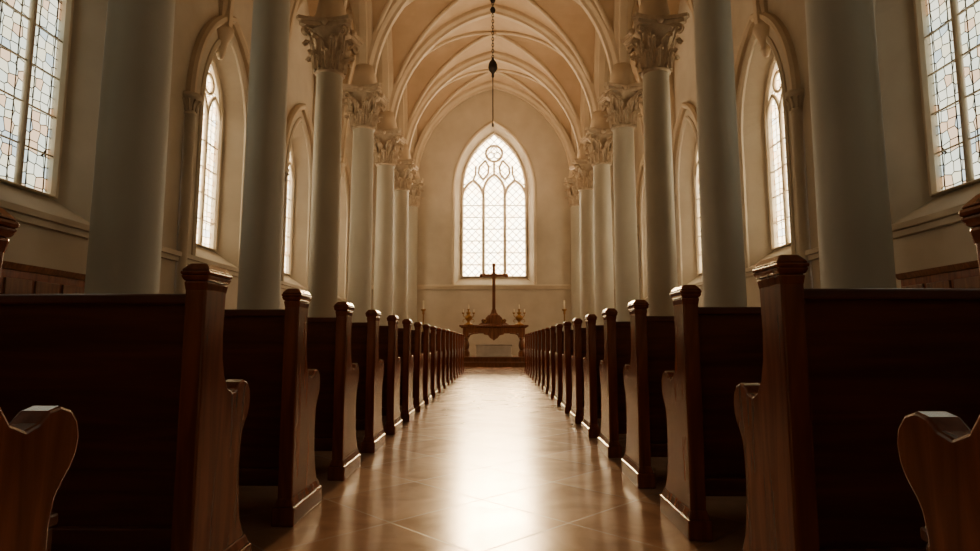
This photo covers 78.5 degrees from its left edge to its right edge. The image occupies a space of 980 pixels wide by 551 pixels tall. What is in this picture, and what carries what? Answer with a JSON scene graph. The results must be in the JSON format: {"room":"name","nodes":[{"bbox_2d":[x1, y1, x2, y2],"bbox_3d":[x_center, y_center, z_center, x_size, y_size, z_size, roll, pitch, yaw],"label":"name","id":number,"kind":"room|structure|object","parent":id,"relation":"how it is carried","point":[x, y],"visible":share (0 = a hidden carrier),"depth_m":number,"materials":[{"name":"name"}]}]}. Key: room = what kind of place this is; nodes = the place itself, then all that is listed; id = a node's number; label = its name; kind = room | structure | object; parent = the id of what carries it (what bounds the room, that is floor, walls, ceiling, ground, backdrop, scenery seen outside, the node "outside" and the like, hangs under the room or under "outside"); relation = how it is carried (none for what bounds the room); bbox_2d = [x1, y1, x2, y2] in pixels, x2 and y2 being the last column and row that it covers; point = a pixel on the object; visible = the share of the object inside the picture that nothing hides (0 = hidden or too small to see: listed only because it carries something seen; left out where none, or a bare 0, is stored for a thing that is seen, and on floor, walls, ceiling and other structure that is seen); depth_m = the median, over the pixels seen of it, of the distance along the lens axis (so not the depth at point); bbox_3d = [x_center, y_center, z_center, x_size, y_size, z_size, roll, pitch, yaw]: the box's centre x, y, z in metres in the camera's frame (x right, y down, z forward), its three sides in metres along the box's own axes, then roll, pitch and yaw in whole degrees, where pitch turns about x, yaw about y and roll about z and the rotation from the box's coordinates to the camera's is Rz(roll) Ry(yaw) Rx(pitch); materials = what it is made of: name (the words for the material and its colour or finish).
{"room":"house of worship","nodes":[
{"label":"house of worship","id":0,"kind":"room"},
{"bbox_2d":[0,0,352,308],"bbox_3d":[-6.519,-4.468,11.713,0.500,13.200,31.250,0,-6,1],"label":"wall","id":1,"kind":"structure","parent":0,"point":[33,245],"depth_m":12.14,"materials":[{"name":"paint"}]},
{"bbox_2d":[0,0,61,192],"bbox_3d":[-6.797,-3.526,8.818,0.001,4.520,1.360,0,-6,1],"label":"glass","id":2,"kind":"object","parent":1,"relation":"attached to","point":[13,26],"visible":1,"depth_m":8.84,"materials":[{"name":"white glass"}]},
{"bbox_2d":[0,0,73,197],"bbox_3d":[-6.752,-3.535,8.818,0.150,4.562,1.443,0,-6,1],"label":"window frame","id":3,"kind":"structure","parent":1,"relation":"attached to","point":[61,83],"depth_m":9.21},
{"bbox_2d":[0,199,346,301],"bbox_3d":[-6.210,-0.454,11.259,0.120,0.200,31.250,0,-6,1],"label":"string course","id":4,"kind":"object","parent":1,"relation":"attached to","point":[23,214],"visible":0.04,"depth_m":8.82,"materials":[{"name":"paint"}]},
{"bbox_2d":[196,68,216,246],"bbox_3d":[-6.744,-2.934,14.084,0.001,4.520,1.360,0,-6,1],"label":"glass","id":5,"kind":"object","parent":1,"relation":"attached to","point":[206,238],"visible":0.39,"depth_m":14.42,"materials":[{"name":"white glass"}]},
{"bbox_2d":[196,59,222,250],"bbox_3d":[-6.699,-2.943,14.085,0.150,4.562,1.443,0,-6,1],"label":"tracery","id":6,"kind":"object","parent":1,"relation":"attached to","point":[214,78],"visible":0.64,"depth_m":14.50,"materials":[{"name":"beige stone"}]},
{"bbox_2d":[191,38,246,267],"bbox_3d":[-6.229,-3.038,14.091,0.090,5.530,2.460,0,-6,1],"label":"trim","id":7,"kind":"structure","parent":1,"relation":"attached to","point":[217,43],"depth_m":13.10,"materials":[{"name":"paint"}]},
{"bbox_2d":[174,15,350,293],"bbox_3d":[-6.211,-2.232,11.283,0.462,8.660,30.289,0,-6,1],"label":"window arch molding","id":8,"kind":"structure","parent":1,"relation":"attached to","point":[192,100],"depth_m":12.37,"materials":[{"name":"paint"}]},
{"bbox_2d":[284,144,294,274],"bbox_3d":[-6.647,-2.350,19.351,0.150,4.562,1.443,0,-6,1],"label":"glass","id":9,"kind":"object","parent":1,"relation":"attached to","point":[291,157],"visible":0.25,"depth_m":19.93,"materials":[{"name":"white glass"}]},
{"bbox_2d":[281,117,311,287],"bbox_3d":[-6.177,-2.446,19.357,0.090,5.530,2.460,0,-6,1],"label":"trim","id":10,"kind":"structure","parent":1,"relation":"attached to","point":[300,119],"depth_m":19.90,"materials":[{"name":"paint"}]},
{"bbox_2d":[343,171,348,298],"bbox_3d":[-6.125,-1.865,24.524,0.090,5.530,2.460,0,-6,1],"label":"trim","id":11,"kind":"structure","parent":1,"relation":"attached to","point":[344,176],"depth_m":25.54,"materials":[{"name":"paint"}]},
{"bbox_2d":[216,0,770,177],"bbox_3d":[0.030,-7.973,12.042,13.140,5.500,31.390,0,-6,1],"label":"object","id":12,"kind":"structure","parent":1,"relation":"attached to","point":[376,50],"depth_m":21.17,"materials":[{"name":"stone"}]},
{"bbox_2d":[238,367,746,550],"bbox_3d":[0.030,2.083,10.911,12.640,0.001,31.250,0,-6,1],"label":"floor","id":13,"kind":"structure","parent":0,"point":[491,462],"depth_m":3.46,"materials":[{"name":"ceramic"}]},
{"bbox_2d":[0,207,78,550],"bbox_3d":[-2.023,0.429,1.199,2.186,1.116,0.482,0,-6,1],"label":"pew","id":14,"kind":"object","parent":13,"relation":"on","point":[38,446],"visible":1,"depth_m":1.24,"materials":[{"name":"brown wood"}]},
{"bbox_2d":[0,261,85,293],"bbox_3d":[-5.934,0.807,7.617,0.614,1.800,1.554,0,-6,1],"label":"wall paneling","id":15,"kind":"structure","parent":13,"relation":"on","point":[16,278],"depth_m":7.51,"materials":[{"name":"brown wood"}]},
{"bbox_2d":[0,263,251,550],"bbox_3d":[-2.013,0.537,2.163,2.186,1.116,0.482,0,-6,1],"label":"pew","id":16,"kind":"object","parent":13,"relation":"on","point":[154,466],"visible":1,"depth_m":2.02,"materials":[{"name":"brown wood"}]},
{"bbox_2d":[84,0,175,293],"bbox_3d":[-3.769,-2.871,6.500,1.260,8.860,1.260,0,-6,1],"label":"column","id":17,"kind":"structure","parent":13,"relation":"on","point":[127,214],"depth_m":6.09,"materials":[{"name":"stone"}]},
{"bbox_2d":[237,0,289,308],"bbox_3d":[-3.734,-2.474,10.027,1.260,8.860,1.260,0,-6,1],"label":"column","id":18,"kind":"structure","parent":13,"relation":"on","point":[261,238],"depth_m":9.72,"materials":[{"name":"stone"}]},
{"bbox_2d":[223,288,321,526],"bbox_3d":[-2.004,0.642,3.097,2.186,1.116,0.482,0,-6,1],"label":"pew","id":19,"kind":"object","parent":13,"relation":"on","point":[266,349],"visible":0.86,"depth_m":2.95,"materials":[{"name":"brown wood"}]},
{"bbox_2d":[296,0,362,316],"bbox_3d":[-3.699,-2.077,13.555,1.260,8.860,1.260,0,-6,1],"label":"column","id":20,"kind":"structure","parent":13,"relation":"on","point":[331,34],"depth_m":13.40,"materials":[{"name":"stone"}]},
{"bbox_2d":[307,302,360,480],"bbox_3d":[-1.994,0.747,4.031,2.186,1.116,0.482,0,-6,1],"label":"pew","id":21,"kind":"object","parent":13,"relation":"on","point":[328,338],"visible":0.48,"depth_m":3.88,"materials":[{"name":"brown wood"}]},
{"bbox_2d":[342,63,388,321],"bbox_3d":[-3.663,-1.681,17.082,1.260,8.860,1.260,0,-6,1],"label":"column","id":22,"kind":"structure","parent":13,"relation":"on","point":[364,96],"depth_m":16.94,"materials":[{"name":"stone"}]},
{"bbox_2d":[351,310,385,452],"bbox_3d":[-1.985,0.853,4.965,2.186,1.116,0.482,0,-6,1],"label":"pew","id":23,"kind":"object","parent":13,"relation":"on","point":[364,335],"visible":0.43,"depth_m":4.81,"materials":[{"name":"brown wood"}]},
{"bbox_2d":[373,111,406,325],"bbox_3d":[-3.628,-1.284,20.610,1.260,8.860,1.260,0,-6,1],"label":"column","id":24,"kind":"structure","parent":13,"relation":"on","point":[388,139],"depth_m":20.47,"materials":[{"name":"stone"}]},
{"bbox_2d":[379,315,402,434],"bbox_3d":[-1.976,0.958,5.899,2.186,1.116,0.482,0,-6,1],"label":"pew","id":25,"kind":"object","parent":13,"relation":"on","point":[388,335],"visible":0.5,"depth_m":5.73,"materials":[{"name":"brown wood"}]},
{"bbox_2d":[393,144,418,327],"bbox_3d":[-3.594,-0.898,24.038,1.260,8.860,1.260,0,-6,1],"label":"column","id":26,"kind":"structure","parent":13,"relation":"on","point":[405,169],"depth_m":23.88,"materials":[{"name":"stone"}]},
{"bbox_2d":[397,319,414,421],"bbox_3d":[-1.966,1.063,6.833,2.186,1.116,0.482,0,-6,1],"label":"pew","id":27,"kind":"object","parent":13,"relation":"on","point":[404,334],"visible":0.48,"depth_m":6.65,"materials":[{"name":"brown wood"}]},
{"bbox_2d":[407,170,424,329],"bbox_3d":[-3.565,-0.579,26.870,1.260,8.860,1.260,0,-6,1],"label":"column","id":28,"kind":"structure","parent":13,"relation":"on","point":[415,192],"depth_m":26.70,"materials":[{"name":"stone"}]},
{"bbox_2d":[411,322,424,411],"bbox_3d":[-1.957,1.168,7.767,2.186,1.116,0.482,0,-6,1],"label":"pew","id":29,"kind":"object","parent":13,"relation":"on","point":[419,404],"visible":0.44,"depth_m":7.58,"materials":[{"name":"brown wood"}]},
{"bbox_2d":[421,300,425,330],"bbox_3d":[-2.478,2.134,22.227,0.400,2.430,0.400,0,-6,1],"label":"candle stand","id":30,"kind":"object","parent":13,"relation":"on","point":[423,309],"visible":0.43,"depth_m":22.27,"materials":[{"name":"gold metal"}]},
{"bbox_2d":[421,324,431,403],"bbox_3d":[-1.948,1.273,8.701,2.186,1.116,0.482,0,-6,1],"label":"pew","id":31,"kind":"object","parent":13,"relation":"on","point":[427,397],"visible":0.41,"depth_m":8.50,"materials":[{"name":"brown wood"}]},
{"bbox_2d":[429,326,437,397],"bbox_3d":[-1.938,1.378,9.635,2.186,1.116,0.482,0,-6,1],"label":"pew","id":32,"kind":"object","parent":13,"relation":"on","point":[432,336],"visible":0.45,"depth_m":9.43,"materials":[{"name":"brown wood"}]},
{"bbox_2d":[436,328,442,392],"bbox_3d":[-1.929,1.483,10.569,2.186,1.116,0.482,0,-6,1],"label":"pew","id":33,"kind":"object","parent":13,"relation":"on","point":[439,330],"visible":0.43,"depth_m":10.37,"materials":[{"name":"brown wood"}]},
{"bbox_2d":[441,329,447,388],"bbox_3d":[-1.920,1.588,11.503,2.186,1.116,0.482,0,-6,1],"label":"pew","id":34,"kind":"object","parent":13,"relation":"on","point":[443,333],"visible":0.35,"depth_m":11.30,"materials":[{"name":"brown wood"}]},
{"bbox_2d":[446,330,450,384],"bbox_3d":[-1.910,1.693,12.437,2.186,1.116,0.482,0,-6,1],"label":"pew","id":35,"kind":"object","parent":13,"relation":"on","point":[448,379],"visible":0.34,"depth_m":12.23,"materials":[{"name":"brown wood"}]},
{"bbox_2d":[449,331,453,381],"bbox_3d":[-1.901,1.798,13.371,2.186,1.116,0.482,0,-6,1],"label":"pew","id":36,"kind":"object","parent":13,"relation":"on","point":[451,332],"visible":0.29,"depth_m":13.18,"materials":[{"name":"brown wood"}]},
{"bbox_2d":[453,332,456,379],"bbox_3d":[-1.892,1.903,14.305,2.186,1.116,0.482,0,-6,1],"label":"pew","id":37,"kind":"object","parent":13,"relation":"on","point":[454,333],"visible":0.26,"depth_m":14.10,"materials":[{"name":"brown wood"}]},
{"bbox_2d":[456,332,458,376],"bbox_3d":[-1.882,2.009,15.239,2.186,1.116,0.482,0,-6,1],"label":"pew","id":38,"kind":"object","parent":13,"relation":"on","point":[457,334],"visible":0.17,"depth_m":15.02,"materials":[{"name":"brown wood"}]},
{"bbox_2d":[458,333,460,374],"bbox_3d":[-1.873,2.114,16.174,2.186,1.116,0.482,0,-6,1],"label":"pew","id":39,"kind":"object","parent":13,"relation":"on","point":[459,348],"visible":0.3,"depth_m":15.97,"materials":[{"name":"brown wood"}]},
{"bbox_2d":[460,334,462,373],"bbox_3d":[-1.863,2.219,17.108,2.186,1.116,0.482,0,-6,1],"label":"pew","id":40,"kind":"object","parent":13,"relation":"on","point":[461,335],"visible":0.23,"depth_m":16.91,"materials":[{"name":"brown wood"}]},
{"bbox_2d":[462,334,464,371],"bbox_3d":[-1.854,2.324,18.042,2.186,1.116,0.482,0,-6,1],"label":"pew","id":41,"kind":"object","parent":13,"relation":"on","point":[463,334],"visible":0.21,"depth_m":17.83,"materials":[{"name":"brown wood"}]},
{"bbox_2d":[464,355,523,366],"bbox_3d":[0.152,3.289,23.152,4.700,0.340,3.650,0,-6,1],"label":"platform","id":42,"kind":"object","parent":13,"relation":"on","point":[471,361],"visible":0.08,"depth_m":21.75,"materials":[{"name":"brown wood"}]},
{"bbox_2d":[459,325,528,356],"bbox_3d":[0.149,2.487,22.865,2.600,1.190,0.900,0,-6,1],"label":"altar table","id":43,"kind":"object","parent":42,"relation":"on","point":[493,331],"visible":0.92,"depth_m":22.55,"materials":[{"name":"brown wood"}]},
{"bbox_2d":[462,305,474,324],"bbox_3d":[-0.821,1.504,22.985,0.440,0.790,0.358,5,-8,-36],"label":"candelabra","id":44,"kind":"object","parent":43,"relation":"on","point":[468,317],"visible":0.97,"depth_m":22.91,"materials":[{"name":"gold metal"}]},
{"bbox_2d":[479,263,508,324],"bbox_3d":[0.149,0.704,23.066,1.128,2.400,0.400,0,-6,1],"label":"cross","id":45,"kind":"object","parent":43,"relation":"on","point":[493,318],"visible":1,"depth_m":22.92,"materials":[{"name":"brown wood"}]},
{"bbox_2d":[513,305,525,324],"bbox_3d":[1.119,1.502,22.966,0.440,0.790,0.358,5,-8,-36],"label":"candelabra","id":46,"kind":"object","parent":43,"relation":"on","point":[519,317],"visible":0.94,"depth_m":22.89,"materials":[{"name":"gold metal"}]},
{"bbox_2d":[524,334,525,371],"bbox_3d":[2.104,2.299,17.824,2.186,1.116,0.482,0,-6,1],"label":"pew","id":47,"kind":"object","parent":13,"relation":"on","point":[524,334],"visible":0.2,"depth_m":17.65,"materials":[{"name":"brown wood"}]},
{"bbox_2d":[525,333,527,373],"bbox_3d":[2.095,2.194,16.890,2.186,1.116,0.482,0,-6,1],"label":"pew","id":48,"kind":"object","parent":13,"relation":"on","point":[526,370],"visible":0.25,"depth_m":16.73,"materials":[{"name":"brown wood"}]},
{"bbox_2d":[527,333,529,375],"bbox_3d":[2.085,2.089,15.956,2.186,1.116,0.482,0,-6,1],"label":"pew","id":49,"kind":"object","parent":13,"relation":"on","point":[528,371],"visible":0.16,"depth_m":15.75,"materials":[{"name":"brown wood"}]},
{"bbox_2d":[529,332,531,377],"bbox_3d":[2.076,1.984,15.021,2.186,1.116,0.482,0,-6,1],"label":"pew","id":50,"kind":"object","parent":13,"relation":"on","point":[530,333],"visible":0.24,"depth_m":14.82,"materials":[{"name":"brown wood"}]},
{"bbox_2d":[531,332,534,379],"bbox_3d":[2.067,1.879,14.087,2.186,1.116,0.482,0,-6,1],"label":"pew","id":51,"kind":"object","parent":13,"relation":"on","point":[533,333],"visible":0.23,"depth_m":13.92,"materials":[{"name":"brown wood"}]},
{"bbox_2d":[534,331,537,382],"bbox_3d":[2.057,1.774,13.153,2.186,1.116,0.482,0,-6,1],"label":"pew","id":52,"kind":"object","parent":13,"relation":"on","point":[535,332],"visible":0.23,"depth_m":12.97,"materials":[{"name":"brown wood"}]},
{"bbox_2d":[536,330,540,385],"bbox_3d":[2.048,1.669,12.219,2.186,1.116,0.482,0,-6,1],"label":"pew","id":53,"kind":"object","parent":13,"relation":"on","point":[538,380],"visible":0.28,"depth_m":12.03,"materials":[{"name":"brown wood"}]},
{"bbox_2d":[540,329,544,389],"bbox_3d":[2.038,1.564,11.285,2.186,1.116,0.482,0,-6,1],"label":"pew","id":54,"kind":"object","parent":13,"relation":"on","point":[542,383],"visible":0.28,"depth_m":11.10,"materials":[{"name":"brown wood"}]},
{"bbox_2d":[544,327,549,393],"bbox_3d":[2.029,1.459,10.351,2.186,1.116,0.482,0,-6,1],"label":"pew","id":55,"kind":"object","parent":13,"relation":"on","point":[547,330],"visible":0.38,"depth_m":10.16,"materials":[{"name":"brown wood"}]},
{"bbox_2d":[548,326,555,398],"bbox_3d":[2.020,1.353,9.417,2.186,1.116,0.482,0,-6,1],"label":"pew","id":56,"kind":"object","parent":13,"relation":"on","point":[551,393],"visible":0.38,"depth_m":9.23,"materials":[{"name":"brown wood"}]},
{"bbox_2d":[554,324,563,405],"bbox_3d":[2.010,1.248,8.483,2.186,1.116,0.482,0,-6,1],"label":"pew","id":57,"kind":"object","parent":13,"relation":"on","point":[558,397],"visible":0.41,"depth_m":8.30,"materials":[{"name":"brown wood"}]},
{"bbox_2d":[562,300,566,321],"bbox_3d":[2.762,2.128,22.175,0.400,2.430,0.400,0,-6,1],"label":"candle stand","id":58,"kind":"object","parent":13,"relation":"on","point":[564,309],"visible":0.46,"depth_m":22.23,"materials":[{"name":"gold metal"}]},
{"bbox_2d":[561,321,573,413],"bbox_3d":[2.001,1.143,7.549,2.186,1.116,0.482,0,-6,1],"label":"pew","id":59,"kind":"object","parent":13,"relation":"on","point":[566,404],"visible":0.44,"depth_m":7.37,"materials":[{"name":"brown wood"}]},
{"bbox_2d":[564,171,580,329],"bbox_3d":[3.934,-0.588,26.796,1.260,8.860,1.260,0,-6,1],"label":"column","id":60,"kind":"structure","parent":13,"relation":"on","point":[573,193],"depth_m":26.64,"materials":[{"name":"stone"}]},
{"bbox_2d":[570,318,585,423],"bbox_3d":[1.992,1.038,6.615,2.186,1.116,0.482,0,-6,1],"label":"pew","id":61,"kind":"object","parent":13,"relation":"on","point":[579,334],"visible":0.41,"depth_m":6.44,"materials":[{"name":"brown wood"}]},
{"bbox_2d":[569,143,594,327],"bbox_3d":[3.906,-0.906,23.964,1.260,8.860,1.260,0,-6,1],"label":"column","id":62,"kind":"structure","parent":13,"relation":"on","point":[581,168],"depth_m":23.81,"materials":[{"name":"stone"}]},
{"bbox_2d":[581,314,603,437],"bbox_3d":[1.982,0.933,5.681,2.186,1.116,0.482,0,-6,1],"label":"pew","id":63,"kind":"object","parent":13,"relation":"on","point":[594,333],"visible":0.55,"depth_m":5.52,"materials":[{"name":"brown wood"}]},
{"bbox_2d":[581,110,613,324],"bbox_3d":[3.872,-1.292,20.536,1.260,8.860,1.260,0,-6,1],"label":"column","id":64,"kind":"structure","parent":13,"relation":"on","point":[598,140],"depth_m":20.40,"materials":[{"name":"stone"}]},
{"bbox_2d":[598,308,630,457],"bbox_3d":[1.973,0.828,4.747,2.186,1.116,0.482,0,-6,1],"label":"pew","id":65,"kind":"object","parent":13,"relation":"on","point":[617,334],"visible":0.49,"depth_m":4.61,"materials":[{"name":"brown wood"}]},
{"bbox_2d":[597,62,642,320],"bbox_3d":[3.836,-1.689,17.008,1.260,8.860,1.260,0,-6,1],"label":"column","id":66,"kind":"structure","parent":13,"relation":"on","point":[620,98],"depth_m":16.87,"materials":[{"name":"stone"}]},
{"bbox_2d":[622,299,674,487],"bbox_3d":[1.964,0.723,3.813,2.186,1.116,0.482,0,-6,1],"label":"pew","id":67,"kind":"object","parent":13,"relation":"on","point":[652,337],"visible":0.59,"depth_m":3.68,"materials":[{"name":"brown wood"}]},
{"bbox_2d":[622,0,688,315],"bbox_3d":[3.801,-2.086,13.481,1.260,8.860,1.260,0,-6,1],"label":"column","id":68,"kind":"structure","parent":13,"relation":"on","point":[654,31],"depth_m":13.34,"materials":[{"name":"stone"}]},
{"bbox_2d":[660,285,762,540],"bbox_3d":[1.954,0.618,2.879,2.186,1.116,0.482,0,-6,1],"label":"pew","id":69,"kind":"object","parent":13,"relation":"on","point":[718,349],"visible":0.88,"depth_m":2.75,"materials":[{"name":"brown wood"}]},
{"bbox_2d":[693,0,746,306],"bbox_3d":[3.766,-2.483,9.953,1.260,8.860,1.260,0,-6,1],"label":"column","id":70,"kind":"structure","parent":13,"relation":"on","point":[721,220],"depth_m":9.65,"materials":[{"name":"stone"}]},
{"bbox_2d":[805,0,896,287],"bbox_3d":[3.731,-2.880,6.426,1.260,8.860,1.260,0,-6,1],"label":"column","id":71,"kind":"structure","parent":13,"relation":"on","point":[854,226],"depth_m":6.02,"materials":[{"name":"stone"}]},
{"bbox_2d":[734,254,979,550],"bbox_3d":[1.945,0.513,1.945,2.186,1.116,0.482,0,-6,1],"label":"pew","id":72,"kind":"object","parent":13,"relation":"on","point":[843,368],"visible":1,"depth_m":1.82,"materials":[{"name":"brown wood"}]},
{"bbox_2d":[896,260,979,287],"bbox_3d":[5.925,0.794,7.500,0.614,1.800,1.554,0,-6,1],"label":"wall paneling","id":73,"kind":"structure","parent":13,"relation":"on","point":[965,274],"depth_m":7.45,"materials":[{"name":"brown wood"}]},
{"bbox_2d":[897,193,979,550],"bbox_3d":[1.936,0.414,1.070,2.186,1.116,0.482,0,-6,1],"label":"pew","id":74,"kind":"object","parent":13,"relation":"on","point":[939,454],"visible":1,"depth_m":1.14,"materials":[{"name":"brown wood"}]},
{"bbox_2d":[371,89,615,354],"bbox_3d":[0.188,-2.703,27.399,12.600,13.200,0.450,0,-6,1],"label":"wall","id":75,"kind":"structure","parent":0,"point":[444,308],"depth_m":27.16,"materials":[{"name":"paint"}]},
{"bbox_2d":[371,285,614,288],"bbox_3d":[0.185,0.514,26.745,12.340,0.200,0.130,0,-6,1],"label":"string course","id":76,"kind":"object","parent":75,"relation":"attached to","point":[372,286],"visible":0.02,"depth_m":26.71,"materials":[{"name":"stone"}]},
{"bbox_2d":[461,133,526,276],"bbox_3d":[0.190,-3.291,27.644,3.069,6.777,0.154,0,-6,1],"label":"tracery","id":77,"kind":"object","parent":75,"relation":"attached to","point":[524,188],"visible":0.99,"depth_m":27.62,"materials":[{"name":"beige stone"}]},
{"bbox_2d":[463,136,524,275],"bbox_3d":[0.190,-3.279,27.690,2.940,6.730,0.001,0,-6,1],"label":"glass","id":78,"kind":"object","parent":75,"relation":"attached to","point":[492,136],"visible":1,"depth_m":27.63,"materials":[{"name":"white glass"}]},
{"bbox_2d":[451,120,536,284],"bbox_3d":[0.185,-3.381,27.233,3.820,7.610,0.090,0,-6,1],"label":"trim","id":79,"kind":"structure","parent":75,"relation":"attached to","point":[507,130],"depth_m":27.24,"materials":[{"name":"stone"}]},
{"bbox_2d":[307,0,679,141],"bbox_3d":[0.030,-8.321,12.082,12.600,4.700,31.250,0,-6,1],"label":"ceiling","id":80,"kind":"structure","parent":0,"point":[569,15],"depth_m":22.54,"materials":[{"name":"paint"}]},
{"bbox_2d":[488,0,496,126],"bbox_3d":[0.079,-6.995,16.888,0.280,5.860,0.280,0,-6,1],"label":"sanctuary lamp","id":81,"kind":"object","parent":80,"relation":"hanging from","point":[492,67],"visible":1,"depth_m":16.70,"materials":[{"name":"grey metal"}]},
{"bbox_2d":[634,0,979,315],"bbox_3d":[6.580,-4.483,11.584,0.500,13.200,31.250,0,-6,1],"label":"wall","id":82,"kind":"structure","parent":0,"point":[909,198],"depth_m":11.94,"materials":[{"name":"paint"}]},
{"bbox_2d":[640,169,644,298],"bbox_3d":[6.444,-1.879,24.400,0.090,5.530,2.460,0,-6,1],"label":"trim","id":83,"kind":"structure","parent":82,"relation":"attached to","point":[643,178],"depth_m":25.41,"materials":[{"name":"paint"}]},
{"bbox_2d":[676,116,697,285],"bbox_3d":[6.393,-2.460,19.233,0.090,5.530,2.460,0,-6,1],"label":"trim","id":84,"kind":"structure","parent":82,"relation":"attached to","point":[688,118],"depth_m":20.19,"materials":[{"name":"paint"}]},
{"bbox_2d":[694,143,701,274],"bbox_3d":[6.863,-2.365,19.218,0.150,4.562,1.443,0,-6,1],"label":"tracery","id":85,"kind":"object","parent":82,"relation":"attached to","point":[696,188],"visible":0.21,"depth_m":19.79,"materials":[{"name":"beige stone"}]},
{"bbox_2d":[698,169,701,263],"bbox_3d":[6.908,-2.356,19.216,0.001,4.520,1.360,0,-6,1],"label":"glass","id":86,"kind":"object","parent":82,"relation":"attached to","point":[698,169],"visible":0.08,"depth_m":19.80,"materials":[{"name":"white glass"}]},
{"bbox_2d":[636,12,812,298],"bbox_3d":[6.268,-2.246,11.159,0.462,8.660,30.289,0,-6,1],"label":"window arch molding","id":87,"kind":"structure","parent":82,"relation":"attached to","point":[794,97],"depth_m":12.30,"materials":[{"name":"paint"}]},
{"bbox_2d":[739,36,795,268],"bbox_3d":[6.340,-3.053,13.966,0.090,5.530,2.460,0,-6,1],"label":"trim","id":88,"kind":"structure","parent":82,"relation":"attached to","point":[769,41],"depth_m":14.39,"materials":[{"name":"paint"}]},
{"bbox_2d":[764,57,790,249],"bbox_3d":[6.810,-2.958,13.951,0.150,4.562,1.443,0,-6,1],"label":"tracery","id":89,"kind":"object","parent":82,"relation":"attached to","point":[772,76],"visible":0.62,"depth_m":14.38,"materials":[{"name":"beige stone"}]},
{"bbox_2d":[771,66,790,245],"bbox_3d":[6.855,-2.949,13.950,0.001,4.520,1.360,0,-6,1],"label":"glass","id":90,"kind":"object","parent":82,"relation":"attached to","point":[778,188],"visible":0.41,"depth_m":14.31,"materials":[{"name":"white glass"}]},
{"bbox_2d":[644,203,965,301],"bbox_3d":[6.270,-0.468,11.135,0.120,0.200,31.250,0,-6,1],"label":"string course","id":91,"kind":"object","parent":82,"relation":"attached to","point":[948,216],"visible":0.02,"depth_m":8.69,"materials":[{"name":"paint"}]},
{"bbox_2d":[873,0,878,64],"bbox_3d":[6.287,-3.645,8.700,0.090,5.530,2.460,0,-6,1],"label":"trim","id":92,"kind":"structure","parent":82,"relation":"attached to","point":[873,0],"depth_m":9.87,"materials":[{"name":"paint"}]},
{"bbox_2d":[913,0,979,195],"bbox_3d":[6.757,-3.550,8.685,0.150,4.562,1.443,0,-6,1],"label":"window frame","id":93,"kind":"structure","parent":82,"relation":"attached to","point":[920,16],"depth_m":9.09,"materials":[{"name":"beige stone"}]},
{"bbox_2d":[925,0,979,190],"bbox_3d":[6.802,-3.541,8.683,0.001,4.520,1.360,0,-6,1],"label":"glass","id":94,"kind":"object","parent":82,"relation":"attached to","point":[941,46],"visible":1,"depth_m":8.83,"materials":[{"name":"white glass"}]}
]}

